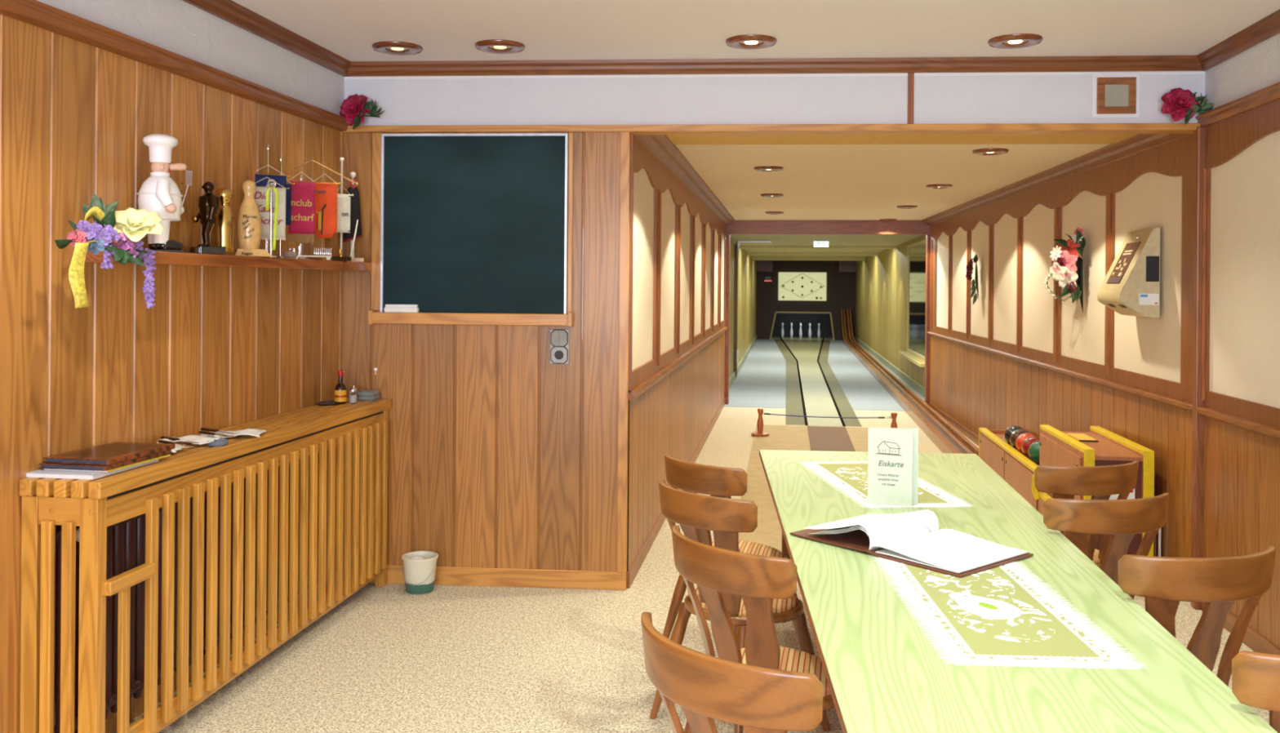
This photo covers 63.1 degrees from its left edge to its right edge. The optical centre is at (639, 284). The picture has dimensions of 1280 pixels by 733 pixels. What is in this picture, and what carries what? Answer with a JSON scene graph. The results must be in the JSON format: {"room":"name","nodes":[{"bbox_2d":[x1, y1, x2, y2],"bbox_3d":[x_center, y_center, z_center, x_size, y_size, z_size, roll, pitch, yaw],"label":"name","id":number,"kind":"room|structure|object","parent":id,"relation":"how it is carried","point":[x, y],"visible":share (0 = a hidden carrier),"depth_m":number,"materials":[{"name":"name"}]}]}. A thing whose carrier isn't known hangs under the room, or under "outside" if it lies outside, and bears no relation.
{"room":"sports facility","nodes":[
{"label":"sports facility","id":0,"kind":"room"},
{"bbox_2d":[0,0,349,732],"bbox_3d":[-2.186,0.203,1.360,0.105,2.760,8.485,0,0,8],"label":"wall","id":1,"kind":"structure","parent":0,"point":[83,83],"depth_m":3.79,"materials":[{"name":"brown wood"}]},
{"bbox_2d":[84,250,372,271],"bbox_3d":[-1.646,-0.093,4.515,0.165,0.045,2.082,0,0,8],"label":"wall shelf","id":2,"kind":"object","parent":1,"relation":"attached to","point":[162,258],"visible":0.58,"depth_m":4.22,"materials":[{"name":"brown wood"}]},
{"bbox_2d":[54,193,163,310],"bbox_3d":[-1.733,-0.104,3.379,0.158,0.386,0.451,0,0,21],"label":"bouquet","id":3,"kind":"object","parent":2,"relation":"attached to","point":[95,237],"visible":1,"depth_m":3.40,"materials":[{"name":"yellow plant"}]},
{"bbox_2d":[136,133,192,252],"bbox_3d":[-1.742,-0.330,3.799,0.163,0.430,0.196,0,0,-10],"label":"chef figurine","id":4,"kind":"object","parent":2,"relation":"on","point":[159,193],"visible":0.88,"depth_m":3.76,"materials":[{"name":"white"}]},
{"bbox_2d":[190,182,226,254],"bbox_3d":[-1.704,-0.260,4.106,0.100,0.288,0.160,0,0,-37],"label":"statuette","id":5,"kind":"object","parent":2,"relation":"on","point":[208,203],"visible":1,"depth_m":4.08,"materials":[{"name":"black"}]},
{"bbox_2d":[213,187,234,255],"bbox_3d":[-1.691,-0.254,4.240,0.078,0.275,0.078,0,0,8],"label":"trophy","id":6,"kind":"object","parent":2,"relation":"on","point":[224,228],"visible":0.74,"depth_m":4.21,"materials":[{"name":"gold"}]},
{"bbox_2d":[233,180,272,257],"bbox_3d":[-1.624,-0.276,4.372,0.150,0.320,0.113,0,0,-28],"label":"trophy","id":7,"kind":"object","parent":2,"relation":"on","point":[248,229],"visible":0.99,"depth_m":4.34,"materials":[{"name":"brown wood"}]},
{"bbox_2d":[253,177,289,250],"bbox_3d":[-1.633,-0.292,4.558,0.192,0.352,0.068,0,0,-33],"label":"pennant","id":8,"kind":"object","parent":2,"relation":"on","point":[260,194],"visible":0.55,"depth_m":4.55,"materials":[{"name":"beige fabric"}]},
{"bbox_2d":[265,178,278,257],"bbox_3d":[-1.581,-0.284,4.479,0.056,0.337,0.077,0,0,-33],"label":"pennant","id":9,"kind":"object","parent":2,"relation":"on","point":[271,183],"visible":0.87,"depth_m":4.47,"materials":[{"name":"yellow fabric"}]},
{"bbox_2d":[254,143,289,251],"bbox_3d":[-1.671,-0.372,4.679,0.189,0.513,0.068,0,0,-33],"label":"pennant","id":10,"kind":"object","parent":2,"relation":"on","point":[281,180],"visible":0.21,"depth_m":4.68,"materials":[{"name":"blue fabric"}]},
{"bbox_2d":[275,155,294,257],"bbox_3d":[-1.657,-0.355,4.809,0.124,0.478,0.068,0,0,-33],"label":"pennant","id":11,"kind":"object","parent":2,"relation":"on","point":[288,197],"visible":0.39,"depth_m":4.82,"materials":[{"name":"blue fabric"}]},
{"bbox_2d":[286,171,318,259],"bbox_3d":[-1.592,-0.321,4.895,0.154,0.412,0.068,0,0,-33],"label":"pennant","id":12,"kind":"object","parent":2,"relation":"on","point":[303,193],"visible":0.94,"depth_m":4.89,"materials":[{"name":"pink fabric"}]},
{"bbox_2d":[293,246,331,259],"bbox_3d":[-1.530,-0.145,4.866,0.183,0.060,0.024,0,0,-33],"label":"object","id":13,"kind":"object","parent":2,"relation":"on","point":[325,255],"visible":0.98,"depth_m":4.88,"materials":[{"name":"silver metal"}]},
{"bbox_2d":[293,156,358,259],"bbox_3d":[-1.528,-0.365,5.087,0.324,0.500,0.053,0,0,-33],"label":"rod","id":14,"kind":"object","parent":2,"relation":"on","point":[312,160],"visible":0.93,"depth_m":5.05,"materials":[{"name":"gold metal"}]},
{"bbox_2d":[314,161,340,260],"bbox_3d":[-1.557,-0.359,5.143,0.154,0.488,0.068,0,0,-33],"label":"pennant","id":15,"kind":"object","parent":2,"relation":"on","point":[326,211],"visible":0.85,"depth_m":5.13,"materials":[{"name":"orange fabric"}]},
{"bbox_2d":[335,157,353,254],"bbox_3d":[-1.523,-0.382,5.333,0.083,0.534,0.091,0,0,15],"label":"pennant","id":16,"kind":"object","parent":2,"relation":"on","point":[344,200],"visible":0.69,"depth_m":5.34,"materials":[{"name":"white fabric"}]},
{"bbox_2d":[342,172,361,257],"bbox_3d":[-1.510,-0.352,5.479,0.102,0.475,0.090,0,0,-33],"label":"pennant","id":17,"kind":"object","parent":2,"relation":"on","point":[355,213],"visible":0.8,"depth_m":5.46,"materials":[{"name":"black fabric"}]},
{"bbox_2d":[182,0,351,76],"bbox_3d":[-2.137,-1.143,1.360,0.060,0.068,8.495,0,0,8],"label":"crown molding","id":18,"kind":"structure","parent":1,"relation":"attached to","point":[228,11],"depth_m":4.71,"materials":[{"name":"brown wood"}]},
{"bbox_2d":[342,132,631,573],"bbox_3d":[-0.832,0.396,5.535,1.550,2.395,0.082,0,0,4],"label":"wall","id":19,"kind":"structure","parent":0,"point":[500,455],"depth_m":5.49,"materials":[{"name":"brown wood"}]},
{"bbox_2d":[339,93,384,130],"bbox_3d":[-1.461,-0.899,5.445,0.247,0.206,0.133,0,0,4],"label":"rose","id":20,"kind":"object","parent":19,"relation":"attached to","point":[353,108],"visible":1,"depth_m":5.46,"materials":[{"name":"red plant"}]},
{"bbox_2d":[367,132,573,326],"bbox_3d":[-0.885,-0.291,5.473,1.082,1.016,0.071,0,0,4],"label":"blackboard","id":21,"kind":"object","parent":19,"relation":"attached to","point":[468,228],"visible":1,"depth_m":5.49,"materials":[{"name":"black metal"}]},
{"bbox_2d":[383,304,418,312],"bbox_3d":[-1.255,0.129,5.491,0.180,0.042,0.034,0,0,4],"label":"eraser","id":22,"kind":"object","parent":21,"relation":"on","point":[388,308],"visible":1,"depth_m":5.47,"materials":[{"name":"white paper"}]},
{"bbox_2d":[368,564,626,590],"bbox_3d":[-0.833,1.545,5.533,1.528,0.096,0.065,0,0,4],"label":"baseboard","id":23,"kind":"structure","parent":19,"relation":"attached to","point":[445,575],"depth_m":5.49,"materials":[{"name":"brown wood"}]},
{"bbox_2d":[549,328,568,364],"bbox_3d":[-0.423,0.329,5.467,0.104,0.184,0.016,0,0,4],"label":"socket plate","id":24,"kind":"object","parent":19,"relation":"attached to","point":[558,338],"visible":1,"depth_m":5.46,"materials":[{"name":"silver metal"}]},
{"bbox_2d":[551,346,567,363],"bbox_3d":[-0.424,0.372,5.465,0.082,0.082,0.004,0,0,4],"label":"socket","id":25,"kind":"object","parent":24,"relation":"attached to","point":[558,354],"depth_m":5.46,"materials":[{"name":"silver plastic"}]},
{"bbox_2d":[626,133,727,588],"bbox_3d":[0.523,0.374,9.759,0.126,2.460,8.627,0,0,8],"label":"wall","id":26,"kind":"structure","parent":0,"point":[678,246],"depth_m":7.15,"materials":[{"name":"beige paint"}]},
{"bbox_2d":[635,134,735,226],"bbox_3d":[0.621,-0.818,9.779,0.135,0.075,8.562,0,0,8],"label":"crown molding","id":27,"kind":"structure","parent":26,"relation":"attached to","point":[660,146],"depth_m":7.51,"materials":[{"name":"brown wood"}]},
{"bbox_2d":[113,335,1269,732],"bbox_3d":[2.030,1.665,15.214,5.000,0.103,37.300,0,0,8],"label":"floor","id":28,"kind":"structure","parent":0,"point":[387,659],"depth_m":4.51,"materials":[{"name":"carpet"}]},
{"bbox_2d":[53,445,336,732],"bbox_3d":[-1.629,1.172,4.258,0.136,0.830,2.039,0,0,8],"label":"radiator","id":29,"kind":"object","parent":28,"relation":"on","point":[126,540],"visible":0.1,"depth_m":3.63,"materials":[{"name":"brown metal"}]},
{"bbox_2d":[18,398,391,732],"bbox_3d":[-1.614,1.096,4.363,0.287,0.982,2.369,0,0,8],"label":"radiator cover","id":30,"kind":"object","parent":28,"relation":"on","point":[361,480],"visible":0.97,"depth_m":3.79,"materials":[{"name":"brown wood"}]},
{"bbox_2d":[26,459,158,479],"bbox_3d":[-1.781,0.597,3.406,0.238,0.014,0.344,0,0,8],"label":"booklet","id":31,"kind":"object","parent":30,"relation":"on","point":[42,473],"visible":0.5,"depth_m":3.25,"materials":[{"name":"white paper"}]},
{"bbox_2d":[44,454,170,472],"bbox_3d":[-1.754,0.587,3.448,0.226,0.005,0.322,0,0,10],"label":"booklet","id":32,"kind":"object","parent":31,"relation":"on","point":[166,455],"visible":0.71,"depth_m":3.35,"materials":[{"name":"white paper"}]},
{"bbox_2d":[38,449,171,471],"bbox_3d":[-1.760,0.577,3.450,0.232,0.016,0.344,0,0,9],"label":"book","id":33,"kind":"object","parent":32,"relation":"on","point":[45,465],"visible":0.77,"depth_m":3.30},
{"bbox_2d":[42,441,175,465],"bbox_3d":[-1.753,0.560,3.461,0.232,0.016,0.344,0,0,10],"label":"book","id":34,"kind":"object","parent":33,"relation":"on","point":[114,452],"visible":1,"depth_m":3.41,"materials":[{"name":"leather"}]},
{"bbox_2d":[156,435,221,444],"bbox_3d":[-1.698,0.586,3.930,0.205,0.018,0.157,0,0,-3],"label":"paper napkin","id":35,"kind":"object","parent":30,"relation":"on","point":[197,438],"visible":0.8,"depth_m":3.92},
{"bbox_2d":[200,428,266,438],"bbox_3d":[-1.612,0.593,4.145,0.223,0.018,0.171,0,0,-12],"label":"paper napkin","id":36,"kind":"object","parent":30,"relation":"on","point":[253,432],"visible":0.73,"depth_m":4.14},
{"bbox_2d":[315,400,339,405],"bbox_3d":[-1.570,0.601,5.270,0.119,0.009,0.170,0,0,8],"label":"serving tray","id":37,"kind":"object","parent":30,"relation":"on","point":[330,402],"visible":0.89,"depth_m":5.26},
{"bbox_2d":[334,369,346,404],"bbox_3d":[-1.517,0.521,5.283,0.060,0.169,0.060,0,0,-3],"label":"bottle","id":38,"kind":"object","parent":37,"relation":"on","point":[340,391],"visible":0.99,"depth_m":5.26,"materials":[{"name":"brown glass"}]},
{"bbox_2d":[357,394,380,400],"bbox_3d":[-1.431,0.595,5.468,0.110,0.022,0.110,0,0,2],"label":"glass ashtray","id":39,"kind":"object","parent":30,"relation":"on","point":[377,397],"visible":0.66,"depth_m":5.41,"materials":[{"name":"grey"}]},
{"bbox_2d":[356,390,379,396],"bbox_3d":[-1.431,0.573,5.465,0.102,0.022,0.102,0,0,2],"label":"glass ashtray","id":40,"kind":"object","parent":39,"relation":"on","point":[361,393],"visible":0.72,"depth_m":5.42,"materials":[{"name":"grey"}]},
{"bbox_2d":[401,551,438,594],"bbox_3d":[-1.143,1.499,5.413,0.186,0.182,0.192,0,0,8],"label":"plastic bucket","id":41,"kind":"object","parent":28,"relation":"on","point":[419,566],"visible":1,"depth_m":5.35,"materials":[{"name":"plastic"}]},
{"bbox_2d":[662,453,799,642],"bbox_3d":[0.372,1.165,4.393,0.512,0.883,0.508,0,0,-37],"label":"dining chair","id":42,"kind":"object","parent":28,"relation":"on","point":[693,477],"visible":0.47,"depth_m":4.24,"materials":[{"name":"brown wood"}]},
{"bbox_2d":[711,540,784,557],"bbox_3d":[0.408,1.138,4.420,0.364,0.030,0.391,0,0,-37],"label":"seat cushion","id":43,"kind":"object","parent":42,"relation":"on","point":[748,547],"depth_m":4.42,"materials":[{"name":"fabric"}]},
{"bbox_2d":[640,612,822,732],"bbox_3d":[0.274,1.164,2.222,0.512,0.883,0.508,0,0,-40],"label":"dining chair","id":44,"kind":"object","parent":28,"relation":"on","point":[707,688],"visible":1,"depth_m":1.99,"materials":[{"name":"brown wood"}]},
{"bbox_2d":[649,479,830,732],"bbox_3d":[0.338,1.164,3.786,0.512,0.883,0.508,0,0,-38],"label":"dining chair","id":45,"kind":"object","parent":28,"relation":"on","point":[726,517],"visible":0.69,"depth_m":3.62,"materials":[{"name":"brown wood"}]},
{"bbox_2d":[694,587,798,615],"bbox_3d":[0.373,1.138,3.814,0.364,0.030,0.391,0,0,-38],"label":"seat cushion","id":46,"kind":"object","parent":45,"relation":"on","point":[789,606],"depth_m":3.67,"materials":[{"name":"fabric"}]},
{"bbox_2d":[671,524,835,732],"bbox_3d":[0.363,1.165,3.045,0.512,0.883,0.508,0,0,-37],"label":"dining chair","id":47,"kind":"object","parent":28,"relation":"on","point":[758,580],"visible":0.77,"depth_m":2.87,"materials":[{"name":"brown wood"}]},
{"bbox_2d":[740,646,831,697],"bbox_3d":[0.399,1.138,3.072,0.364,0.030,0.391,0,0,-37],"label":"seat cushion","id":48,"kind":"object","parent":47,"relation":"on","point":[791,660],"depth_m":3.09,"materials":[{"name":"fabric"}]},
{"bbox_2d":[738,425,868,552],"bbox_3d":[1.646,1.609,8.941,1.450,0.009,5.770,0,0,8],"label":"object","id":49,"kind":"structure","parent":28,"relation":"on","point":[768,531],"depth_m":10.19,"materials":[{"name":"wood"}]},
{"bbox_2d":[751,408,768,436],"bbox_3d":[1.275,1.461,11.049,0.192,0.286,0.192,0,0,8],"label":"barrier post","id":50,"kind":"object","parent":49,"relation":"on","point":[760,433],"visible":1,"depth_m":11.02,"materials":[{"name":"brown wood"}]},
{"bbox_2d":[764,413,889,418],"bbox_3d":[1.953,1.383,10.916,1.301,0.032,0.018,0,0,11],"label":"rope barrier","id":51,"kind":"object","parent":50,"relation":"hanging from","point":[764,413],"visible":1,"depth_m":10.92,"materials":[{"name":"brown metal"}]},
{"bbox_2d":[763,335,878,427],"bbox_3d":[3.585,1.622,22.306,1.800,0.013,21.220,0,0,8],"label":"lane","id":52,"kind":"object","parent":28,"relation":"on","point":[813,388],"visible":0.92,"depth_m":16.23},
{"bbox_2d":[724,220,930,404],"bbox_3d":[2.488,0.390,13.812,2.927,2.460,0.150,0,0,8],"label":"frame","id":53,"kind":"object","parent":28,"relation":"on","point":[738,227],"visible":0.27,"depth_m":13.73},
{"bbox_2d":[840,307,978,456],"bbox_3d":[4.441,1.161,19.621,0.288,0.950,21.701,0,0,8],"label":"track","id":54,"kind":"object","parent":28,"relation":"on","point":[943,434],"visible":0.91,"depth_m":13.44,"materials":[{"name":"brown wood"}]},
{"bbox_2d":[978,427,1039,511],"bbox_3d":[2.877,1.413,7.744,0.342,0.420,2.082,0,0,8],"label":"trough","id":55,"kind":"object","parent":28,"relation":"on","point":[1011,465],"visible":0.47,"depth_m":7.67,"materials":[{"name":"brown laminate"}]},
{"bbox_2d":[1004,425,1022,445],"bbox_3d":[2.860,1.158,7.949,0.160,0.160,0.160,0,0,8],"label":"ball","id":56,"kind":"object","parent":55,"relation":"on","point":[1011,429],"visible":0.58,"depth_m":7.92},
{"bbox_2d":[1009,429,1029,449],"bbox_3d":[2.840,1.161,7.772,0.160,0.160,0.160,0,0,8],"label":"ball","id":57,"kind":"object","parent":55,"relation":"on","point":[1017,433],"visible":0.47,"depth_m":7.74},
{"bbox_2d":[1015,432,1035,453],"bbox_3d":[2.820,1.164,7.596,0.160,0.160,0.160,0,0,8],"label":"ball","id":58,"kind":"object","parent":55,"relation":"on","point":[1020,440],"visible":0.47,"depth_m":7.57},
{"bbox_2d":[1022,436,1039,458],"bbox_3d":[2.800,1.167,7.418,0.160,0.160,0.160,0,0,8],"label":"ball","id":59,"kind":"object","parent":55,"relation":"on","point":[1027,442],"visible":0.42,"depth_m":7.39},
{"bbox_2d":[1027,440,1039,463],"bbox_3d":[2.780,1.170,7.242,0.160,0.160,0.160,0,0,8],"label":"ball","id":60,"kind":"object","parent":55,"relation":"on","point":[1033,451],"visible":0.41,"depth_m":7.20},
{"bbox_2d":[759,449,1277,732],"bbox_3d":[0.890,1.232,3.433,1.096,0.750,3.950,0,0,8],"label":"dining table","id":61,"kind":"object","parent":28,"relation":"on","point":[883,675],"visible":0.68,"depth_m":2.46,"materials":[{"name":"green wood"}]},
{"bbox_2d":[799,461,976,507],"bbox_3d":[1.028,0.857,4.525,0.462,0.002,1.042,0,0,-5],"label":"table runner","id":62,"kind":"object","parent":61,"relation":"on","point":[850,477],"visible":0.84,"depth_m":4.43,"materials":[{"name":"fabric"}]},
{"bbox_2d":[867,427,918,506],"bbox_3d":[0.983,0.708,4.039,0.193,0.296,0.043,0,0,4],"label":"card","id":63,"kind":"object","parent":62,"relation":"on","point":[892,452],"visible":1,"depth_m":4.04,"materials":[{"name":"grey"}]},
{"bbox_2d":[789,509,1033,577],"bbox_3d":[0.875,0.812,3.419,0.400,0.085,0.665,0,0,-40],"label":"open book","id":64,"kind":"object","parent":61,"relation":"on","point":[915,538],"visible":1,"depth_m":3.34,"materials":[{"name":"white paper"}]},
{"bbox_2d":[871,555,1147,669],"bbox_3d":[0.934,0.857,2.852,0.462,0.002,1.042,0,0,2],"label":"table runner","id":65,"kind":"object","parent":61,"relation":"on","point":[1047,633],"visible":0.84,"depth_m":2.62,"materials":[{"name":"fabric"}]},
{"bbox_2d":[948,592,1022,618],"bbox_3d":[0.909,0.853,2.771,0.140,0.006,0.224,0,0,-25],"label":"cutout","id":66,"kind":"object","parent":65,"relation":"on","point":[976,605],"visible":1,"depth_m":2.75},
{"bbox_2d":[1034,461,1138,568],"bbox_3d":[1.813,1.176,4.452,0.508,0.883,0.512,0,0,-16],"label":"dining chair","id":67,"kind":"object","parent":28,"relation":"on","point":[1100,482],"visible":0.44,"depth_m":4.22,"materials":[{"name":"brown wood"}]},
{"bbox_2d":[1092,548,1102,564],"bbox_3d":[1.800,1.149,4.495,0.391,0.030,0.364,0,0,-16],"label":"seat cushion","id":68,"kind":"object","parent":67,"relation":"on","point":[1096,555],"depth_m":4.35,"materials":[{"name":"fabric"}]},
{"bbox_2d":[1031,424,1154,555],"bbox_3d":[2.635,1.264,6.202,0.462,0.715,1.020,0,0,8],"label":"ball rack","id":69,"kind":"object","parent":28,"relation":"on","point":[1057,448],"visible":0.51,"depth_m":5.92,"materials":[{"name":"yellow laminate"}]},
{"bbox_2d":[1066,433,1098,442],"bbox_3d":[2.712,0.941,6.398,0.110,0.010,0.290,0,0,8],"label":"pad","id":70,"kind":"object","parent":69,"relation":"on","point":[1080,437],"visible":0.98,"depth_m":6.35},
{"bbox_2d":[1043,493,1169,599],"bbox_3d":[1.603,1.175,3.789,0.508,0.883,0.512,0,0,-14],"label":"dining chair","id":71,"kind":"object","parent":28,"relation":"on","point":[1122,519],"visible":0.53,"depth_m":3.57,"materials":[{"name":"brown wood"}]},
{"bbox_2d":[1153,528,1160,556],"bbox_3d":[2.871,1.408,5.884,0.014,0.430,0.343,0,0,8],"label":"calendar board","id":72,"kind":"object","parent":28,"relation":"on","point":[1157,542],"visible":0.15,"depth_m":5.73,"materials":[{"name":"white paper"}]},
{"bbox_2d":[1117,546,1275,686],"bbox_3d":[1.520,1.174,3.035,0.508,0.883,0.512,0,0,-13],"label":"dining chair","id":73,"kind":"object","parent":28,"relation":"on","point":[1164,582],"visible":0.6,"depth_m":2.82,"materials":[{"name":"brown wood"}]},
{"bbox_2d":[1231,650,1279,732],"bbox_3d":[1.411,1.173,2.277,0.508,0.883,0.512,0,0,-11],"label":"dining chair","id":74,"kind":"object","parent":28,"relation":"on","point":[1255,676],"visible":0.96,"depth_m":2.07,"materials":[{"name":"brown wood"}]},
{"bbox_2d":[728,241,756,378],"bbox_3d":[2.233,0.378,22.458,0.060,2.240,16.900,0,0,8],"label":"wall","id":75,"kind":"structure","parent":0,"point":[747,267],"depth_m":21.39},
{"bbox_2d":[728,335,757,389],"bbox_3d":[2.245,1.558,22.430,0.070,0.120,16.950,0,0,8],"label":"baseboard","id":76,"kind":"structure","parent":75,"relation":"attached to","point":[740,365],"depth_m":20.46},
{"bbox_2d":[729,235,771,377],"bbox_3d":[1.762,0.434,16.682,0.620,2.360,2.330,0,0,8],"label":"door frame","id":77,"kind":"structure","parent":75,"relation":"in","point":[732,240],"depth_m":17.82,"materials":[{"name":"white paint"}]},
{"bbox_2d":[231,0,1279,62],"bbox_3d":[0.038,-1.160,1.180,4.617,0.001,8.945,0,0,8],"label":"ceiling","id":78,"kind":"structure","parent":0,"point":[446,30],"depth_m":4.66,"materials":[{"name":"paint"}]},
{"bbox_2d":[372,40,422,55],"bbox_3d":[-1.196,-1.159,5.143,0.244,0.022,0.244,0,0,8],"label":"recessed light","id":79,"kind":"object","parent":78,"relation":"in","point":[390,47],"visible":1,"depth_m":5.10,"materials":[{"name":"brown metal"}]},
{"bbox_2d":[475,39,524,53],"bbox_3d":[-0.683,-1.155,5.091,0.244,0.022,0.244,0,0,8],"label":"recessed light","id":80,"kind":"object","parent":78,"relation":"in","point":[495,46],"visible":1,"depth_m":5.05,"materials":[{"name":"brown metal"}]},
{"bbox_2d":[725,34,777,49],"bbox_3d":[0.528,-1.145,4.950,0.244,0.022,0.244,0,0,8],"label":"recessed light","id":81,"kind":"object","parent":78,"relation":"in","point":[748,42],"visible":1,"depth_m":4.91,"materials":[{"name":"brown metal"}]},
{"bbox_2d":[987,33,1043,48],"bbox_3d":[1.760,-1.135,4.893,0.244,0.022,0.244,0,0,8],"label":"recessed light","id":82,"kind":"object","parent":78,"relation":"in","point":[1018,40],"visible":1,"depth_m":4.86,"materials":[{"name":"brown metal"}]},
{"bbox_2d":[342,71,1204,134],"bbox_3d":[0.633,-0.972,5.436,4.467,0.367,0.130,0,0,4],"label":"beam","id":83,"kind":"structure","parent":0,"point":[1058,102],"depth_m":5.40,"materials":[{"name":"white paint"}]},
{"bbox_2d":[344,55,1202,76],"bbox_3d":[0.630,-1.121,5.371,4.427,0.068,0.061,0,0,4],"label":"crown molding","id":84,"kind":"structure","parent":83,"relation":"attached to","point":[1118,63],"depth_m":5.36,"materials":[{"name":"brown wood"}]},
{"bbox_2d":[1092,74,1139,117],"bbox_3d":[2.405,-0.951,5.263,0.228,0.216,0.016,0,0,4],"label":"picture frame","id":85,"kind":"object","parent":83,"relation":"attached to","point":[1113,95],"visible":1,"depth_m":5.26,"materials":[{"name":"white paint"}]},
{"bbox_2d":[772,313,832,336],"bbox_3d":[5.088,1.041,32.936,3.000,1.200,0.050,0,0,8],"label":"pit","id":86,"kind":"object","parent":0,"point":[824,319],"depth_m":32.90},
{"bbox_2d":[755,260,856,340],"bbox_3d":[4.871,0.389,30.645,2.980,2.500,0.110,0,0,8],"label":"wall","id":87,"kind":"structure","parent":0,"point":[841,286],"depth_m":30.61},
{"bbox_2d":[756,260,773,271],"bbox_3d":[3.675,-0.536,30.739,0.470,0.330,0.100,0,0,8],"label":"trim","id":88,"kind":"structure","parent":87,"relation":"attached to","point":[762,265],"depth_m":30.69,"materials":[{"name":"laminate"}]},
{"bbox_2d":[777,271,826,301],"bbox_3d":[4.759,0.070,30.570,1.400,0.836,0.066,0,0,8],"label":"board","id":89,"kind":"object","parent":87,"relation":"attached to","point":[792,286],"visible":1,"depth_m":30.55,"materials":[{"name":"beige"}]},
{"bbox_2d":[839,261,856,271],"bbox_3d":[6.051,-0.517,30.404,0.490,0.330,0.100,0,0,8],"label":"trim","id":90,"kind":"structure","parent":87,"relation":"attached to","point":[844,266],"depth_m":30.35,"materials":[{"name":"laminate"}]},
{"bbox_2d":[729,234,924,261],"bbox_3d":[3.694,-0.746,22.228,2.880,0.250,16.950,0,0,8],"label":"ceiling","id":91,"kind":"structure","parent":0,"point":[842,247],"depth_m":19.05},
{"bbox_2d":[855,234,926,388],"bbox_3d":[5.144,0.401,22.047,0.060,2.240,16.900,0,0,8],"label":"wall","id":92,"kind":"structure","parent":0,"point":[881,280],"depth_m":20.97,"materials":[{"name":"paint"}]},
{"bbox_2d":[854,336,924,398],"bbox_3d":[5.106,1.581,22.026,0.070,0.120,16.950,0,0,8],"label":"baseboard","id":93,"kind":"structure","parent":92,"relation":"attached to","point":[917,387],"depth_m":18.92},
{"bbox_2d":[898,239,925,367],"bbox_3d":[4.151,0.258,15.785,0.160,1.790,2.780,0,0,8],"label":"window","id":94,"kind":"structure","parent":92,"relation":"in","point":[914,353],"depth_m":15.95,"materials":[{"name":"clear glass"}]},
{"bbox_2d":[675,144,1109,220],"bbox_3d":[1.989,-0.844,9.596,3.096,0.001,8.742,0,0,8],"label":"ceiling","id":95,"kind":"structure","parent":0,"point":[816,182],"depth_m":8.05,"materials":[{"name":"paint"}]},
{"bbox_2d":[753,165,783,172],"bbox_3d":[0.943,-0.842,7.638,0.220,0.022,0.220,0,0,8],"label":"recessed light","id":96,"kind":"object","parent":95,"relation":"in","point":[766,168],"visible":1,"depth_m":7.57,"materials":[{"name":"brown metal"}]},
{"bbox_2d":[972,148,1008,155],"bbox_3d":[2.209,-0.831,6.575,0.220,0.022,0.220,0,0,8],"label":"recessed light","id":97,"kind":"object","parent":95,"relation":"in","point":[982,151],"visible":1,"depth_m":6.51,"materials":[{"name":"brown metal"}]},
{"bbox_2d":[927,133,1194,602],"bbox_3d":[3.327,0.397,9.445,0.154,2.460,8.472,0,0,6],"label":"wall","id":98,"kind":"structure","parent":0,"point":[1024,357],"depth_m":7.28,"materials":[{"name":"beige paint"}]},
{"bbox_2d":[666,133,1138,144],"bbox_3d":[1.428,-0.846,5.869,2.903,0.006,0.850,0,0,4],"label":"trim","id":99,"kind":"structure","parent":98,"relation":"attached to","point":[921,139],"depth_m":6.07,"materials":[{"name":"wood"}]},
{"bbox_2d":[965,253,978,304],"bbox_3d":[3.338,-0.046,10.518,0.122,0.518,0.195,0,0,-6],"label":"bouquet","id":100,"kind":"object","parent":98,"relation":"attached to","point":[970,266],"visible":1,"depth_m":10.46,"materials":[{"name":"green plant"}]},
{"bbox_2d":[920,133,1192,226],"bbox_3d":[3.260,-0.796,9.507,0.135,0.075,8.372,0,0,7],"label":"crown molding","id":101,"kind":"structure","parent":98,"relation":"attached to","point":[1140,143],"depth_m":7.31,"materials":[{"name":"brown wood"}]},
{"bbox_2d":[1044,227,1085,312],"bbox_3d":[2.946,-0.096,7.113,0.274,0.579,0.265,0,0,-29],"label":"bouquet","id":102,"kind":"object","parent":98,"relation":"attached to","point":[1064,257],"visible":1,"depth_m":7.06,"materials":[{"name":"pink plant"}]},
{"bbox_2d":[1096,227,1159,318],"bbox_3d":[2.795,-0.062,5.981,0.214,0.502,0.434,0,0,8],"label":"machine","id":103,"kind":"object","parent":98,"relation":"attached to","point":[1131,286],"visible":1,"depth_m":5.78,"materials":[{"name":"beige metal"}]},
{"bbox_2d":[1146,256,1159,281],"bbox_3d":[2.831,-0.084,5.759,0.069,0.141,0.004,0,0,8],"label":"grille","id":104,"kind":"object","parent":103,"relation":"attached to","point":[1152,262],"depth_m":5.76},
{"bbox_2d":[1195,33,1279,654],"bbox_3d":[2.235,0.238,0.899,0.126,2.760,8.805,0,0,8],"label":"wall","id":105,"kind":"structure","parent":0,"point":[1240,298],"depth_m":4.77,"materials":[{"name":"beige paint"}]},
{"bbox_2d":[1160,87,1213,124],"bbox_3d":[2.719,-0.878,5.149,0.258,0.197,0.103,0,0,11],"label":"rose","id":106,"kind":"object","parent":105,"relation":"attached to","point":[1179,103],"visible":1,"depth_m":5.15,"materials":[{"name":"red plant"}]},
{"bbox_2d":[1191,126,1204,608],"bbox_3d":[2.800,0.417,5.220,0.050,2.410,0.050,0,0,8],"label":"post","id":107,"kind":"object","parent":105,"relation":"attached to","point":[1197,426],"visible":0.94,"depth_m":5.20,"materials":[{"name":"brown wood"}]},
{"bbox_2d":[1197,8,1279,71],"bbox_3d":[2.197,-1.109,0.896,0.060,0.068,8.785,0,0,8],"label":"crown molding","id":108,"kind":"structure","parent":105,"relation":"attached to","point":[1268,27],"depth_m":4.73,"materials":[{"name":"brown wood"}]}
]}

